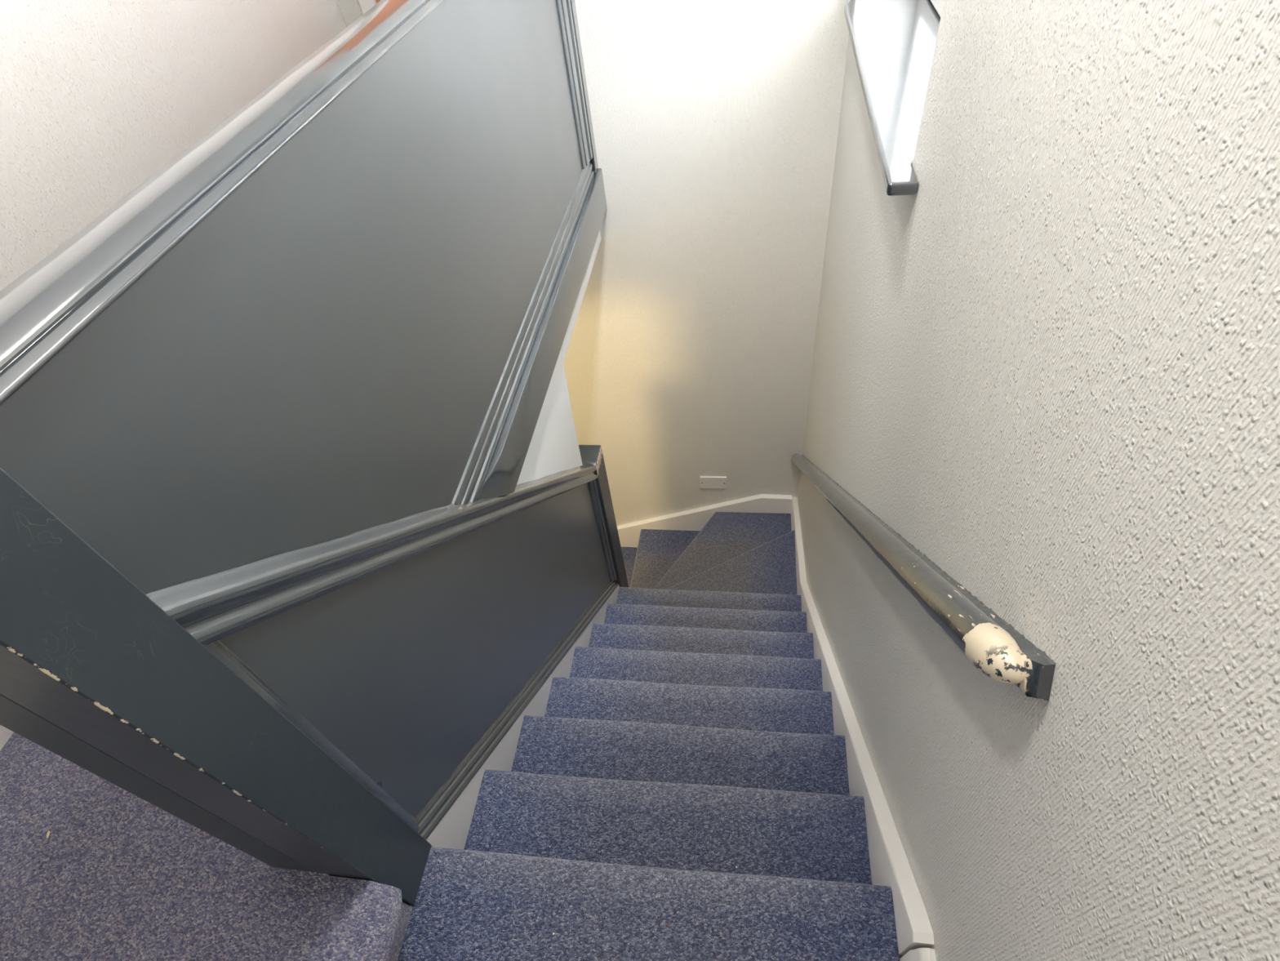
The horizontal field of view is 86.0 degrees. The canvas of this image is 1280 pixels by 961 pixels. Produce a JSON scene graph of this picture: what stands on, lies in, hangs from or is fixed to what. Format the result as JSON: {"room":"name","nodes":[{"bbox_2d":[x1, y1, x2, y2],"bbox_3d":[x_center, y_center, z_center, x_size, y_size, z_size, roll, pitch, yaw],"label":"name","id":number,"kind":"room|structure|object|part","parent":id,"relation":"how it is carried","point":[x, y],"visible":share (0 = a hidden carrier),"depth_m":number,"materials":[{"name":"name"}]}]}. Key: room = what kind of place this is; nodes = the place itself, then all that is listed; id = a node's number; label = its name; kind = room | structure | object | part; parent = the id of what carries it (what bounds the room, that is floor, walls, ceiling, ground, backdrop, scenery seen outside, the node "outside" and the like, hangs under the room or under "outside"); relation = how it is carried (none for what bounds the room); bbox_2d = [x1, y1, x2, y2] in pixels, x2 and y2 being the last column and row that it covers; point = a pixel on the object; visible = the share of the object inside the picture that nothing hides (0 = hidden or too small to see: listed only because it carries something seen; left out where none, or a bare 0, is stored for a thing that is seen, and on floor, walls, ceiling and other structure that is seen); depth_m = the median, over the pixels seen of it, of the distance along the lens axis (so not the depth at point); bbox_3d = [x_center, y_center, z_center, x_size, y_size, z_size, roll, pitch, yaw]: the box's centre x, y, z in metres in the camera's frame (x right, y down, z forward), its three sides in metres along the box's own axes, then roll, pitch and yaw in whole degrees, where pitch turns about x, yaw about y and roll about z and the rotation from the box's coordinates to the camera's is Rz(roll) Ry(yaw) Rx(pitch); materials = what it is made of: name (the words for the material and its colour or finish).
{"room":"staircase","nodes":[
{"label":"staircase","id":0,"kind":"room"},
{"bbox_2d":[0,0,346,750],"bbox_3d":[-1.339,0.739,1.430,0.150,4.850,4.931,1,48,9],"label":"wall","id":1,"kind":"structure","parent":0,"point":[97,97],"depth_m":1.56,"materials":[{"name":"white paint"}]},
{"bbox_2d":[0,732,413,960],"bbox_3d":[-0.816,0.643,1.343,0.905,0.204,4.781,1,48,9],"label":"floor","id":2,"kind":"structure","parent":0,"point":[116,876],"depth_m":1.16,"materials":[{"name":"blue carpet"}]},
{"bbox_2d":[0,0,607,905],"bbox_3d":[-0.430,-0.585,1.626,0.188,1.360,2.495,1,48,9],"label":"balustrade","id":3,"kind":"object","parent":2,"relation":"on","point":[346,307],"visible":0.99,"depth_m":0.93,"materials":[{"name":"grey wood"}]},
{"bbox_3d":[-0.534,0.303,0.831,0.102,1.360,0.105,1,48,9],"label":"newel post","id":4,"kind":"part","parent":3,"relation":"part of","materials":[{"name":"paint"}]},
{"bbox_3d":[-0.422,-0.930,1.316,0.080,0.033,2.390,1,48,9],"label":"rail","id":5,"kind":"part","parent":3,"relation":"part of","materials":[{"name":"grey paint"}]},
{"bbox_3d":[-0.375,-0.586,1.694,0.030,0.995,2.390,1,48,9],"label":"panel","id":6,"kind":"part","parent":3,"relation":"part of","materials":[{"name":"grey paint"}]},
{"bbox_3d":[-0.293,-0.564,2.076,0.017,0.076,1.756,1,48,9],"label":"moulding","id":7,"kind":"part","parent":3,"relation":"part of","materials":[{"name":"grey paint"}]},
{"bbox_3d":[-0.234,-1.463,2.321,0.020,0.768,0.122,1,48,9],"label":"moulding","id":8,"kind":"part","parent":3,"relation":"part of","materials":[{"name":"grey paint"}]},
{"bbox_2d":[516,347,582,484],"bbox_3d":[-0.313,-0.020,2.238,0.054,0.633,0.755,1,48,9],"label":"wall","id":9,"kind":"structure","parent":0,"point":[553,447],"depth_m":2.25,"materials":[{"name":"white paint"}]},
{"bbox_2d":[561,230,600,362],"bbox_3d":[-0.708,-0.198,2.235,0.813,0.040,2.331,1,48,9],"label":"ceiling","id":10,"kind":"structure","parent":0,"point":[567,338],"depth_m":2.61,"materials":[{"name":"white paint"}]},
{"bbox_2d":[337,0,850,525],"bbox_3d":[-0.023,-1.122,2.953,2.208,4.850,0.150,1,48,9],"label":"wall","id":11,"kind":"structure","parent":0,"point":[689,356],"depth_m":2.90,"materials":[{"name":"white paint"}]},
{"bbox_2d":[358,0,377,14],"bbox_3d":[-0.664,-1.821,2.134,0.660,1.905,0.043,1,48,9],"label":"trim","id":12,"kind":"structure","parent":11,"relation":"attached to","point":[365,5],"depth_m":2.36,"materials":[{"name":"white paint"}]},
{"bbox_2d":[699,475,726,488],"bbox_3d":[0.429,0.012,4.022,0.156,0.098,0.012,1,48,9],"label":"blank plate","id":13,"kind":"object","parent":11,"relation":"attached to","point":[705,482],"visible":1,"depth_m":4.01,"materials":[{"name":"white plastic"}]},
{"bbox_2d":[797,0,1279,960],"bbox_3d":[0.630,0.728,1.181,0.300,4.850,4.781,1,48,9],"label":"wall","id":14,"kind":"structure","parent":0,"point":[1050,366],"depth_m":0.66,"materials":[{"name":"white paint"}]},
{"bbox_2d":[899,947,936,960],"bbox_3d":[0.319,1.638,0.378,0.031,0.172,2.294,1,48,9],"label":"baseboard","id":15,"kind":"structure","parent":14,"relation":"attached to","point":[918,953],"depth_m":1.07,"materials":[{"name":"white paint"}]},
{"bbox_2d":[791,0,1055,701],"bbox_3d":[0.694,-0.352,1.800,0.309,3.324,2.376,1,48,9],"label":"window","id":16,"kind":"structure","parent":14,"relation":"in","point":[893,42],"depth_m":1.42,"materials":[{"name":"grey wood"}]},
{"bbox_3d":[0.626,0.038,2.250,0.060,2.152,2.376,1,48,9],"label":"wall handrail","id":17,"kind":"part","parent":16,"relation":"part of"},
{"bbox_3d":[0.767,-1.448,1.292,0.060,1.122,1.212,1,48,9],"label":"frame","id":18,"kind":"part","parent":16,"relation":"part of","materials":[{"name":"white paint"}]},
{"bbox_3d":[-0.074,2.366,3.146,2.208,0.100,5.081,1,48,9],"label":"floor","id":19,"kind":"structure","parent":0,"visible":0},
{"bbox_2d":[397,493,933,960],"bbox_3d":[-0.009,1.491,2.153,1.220,2.530,4.779,1,48,9],"label":"staircase","id":20,"kind":"structure","parent":19,"relation":"on","point":[703,724],"depth_m":1.57,"materials":[{"name":"blue carpet"}]},
{"bbox_2d":[145,444,628,839],"bbox_3d":[-0.298,0.541,2.395,0.098,3.094,1.667,1,48,9],"label":"balustrade","id":21,"kind":"object","parent":20,"relation":"on","point":[407,649],"visible":0.92,"depth_m":1.36,"materials":[{"name":"grey wood"}]},
{"bbox_3d":[-0.471,0.431,1.069,0.015,0.763,0.030,1,48,9],"label":"moulding","id":22,"kind":"part","parent":21,"relation":"part of","materials":[{"name":"grey paint"}]},
{"bbox_3d":[-0.348,0.058,1.766,0.029,1.511,1.540,1,48,9],"label":"capping rail","id":23,"kind":"part","parent":21,"relation":"part of","materials":[{"name":"grey paint"}]},
{"bbox_3d":[-0.334,0.331,2.069,0.020,2.221,1.532,1,48,9],"label":"panel","id":24,"kind":"part","parent":21,"relation":"part of","materials":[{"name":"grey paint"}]},
{"bbox_3d":[-0.274,0.591,2.352,0.024,1.467,1.530,1,48,9],"label":"moulding","id":25,"kind":"part","parent":21,"relation":"part of","materials":[{"name":"grey paint"}]},
{"bbox_3d":[-0.161,0.238,3.052,0.021,0.786,0.055,1,48,9],"label":"moulding","id":26,"kind":"part","parent":21,"relation":"part of","materials":[{"name":"grey paint"}]},
{"bbox_3d":[-0.139,0.452,3.430,0.098,1.660,0.131,1,48,9],"label":"newel post","id":27,"kind":"part","parent":21,"relation":"part of","materials":[{"name":"paint"}]}
]}

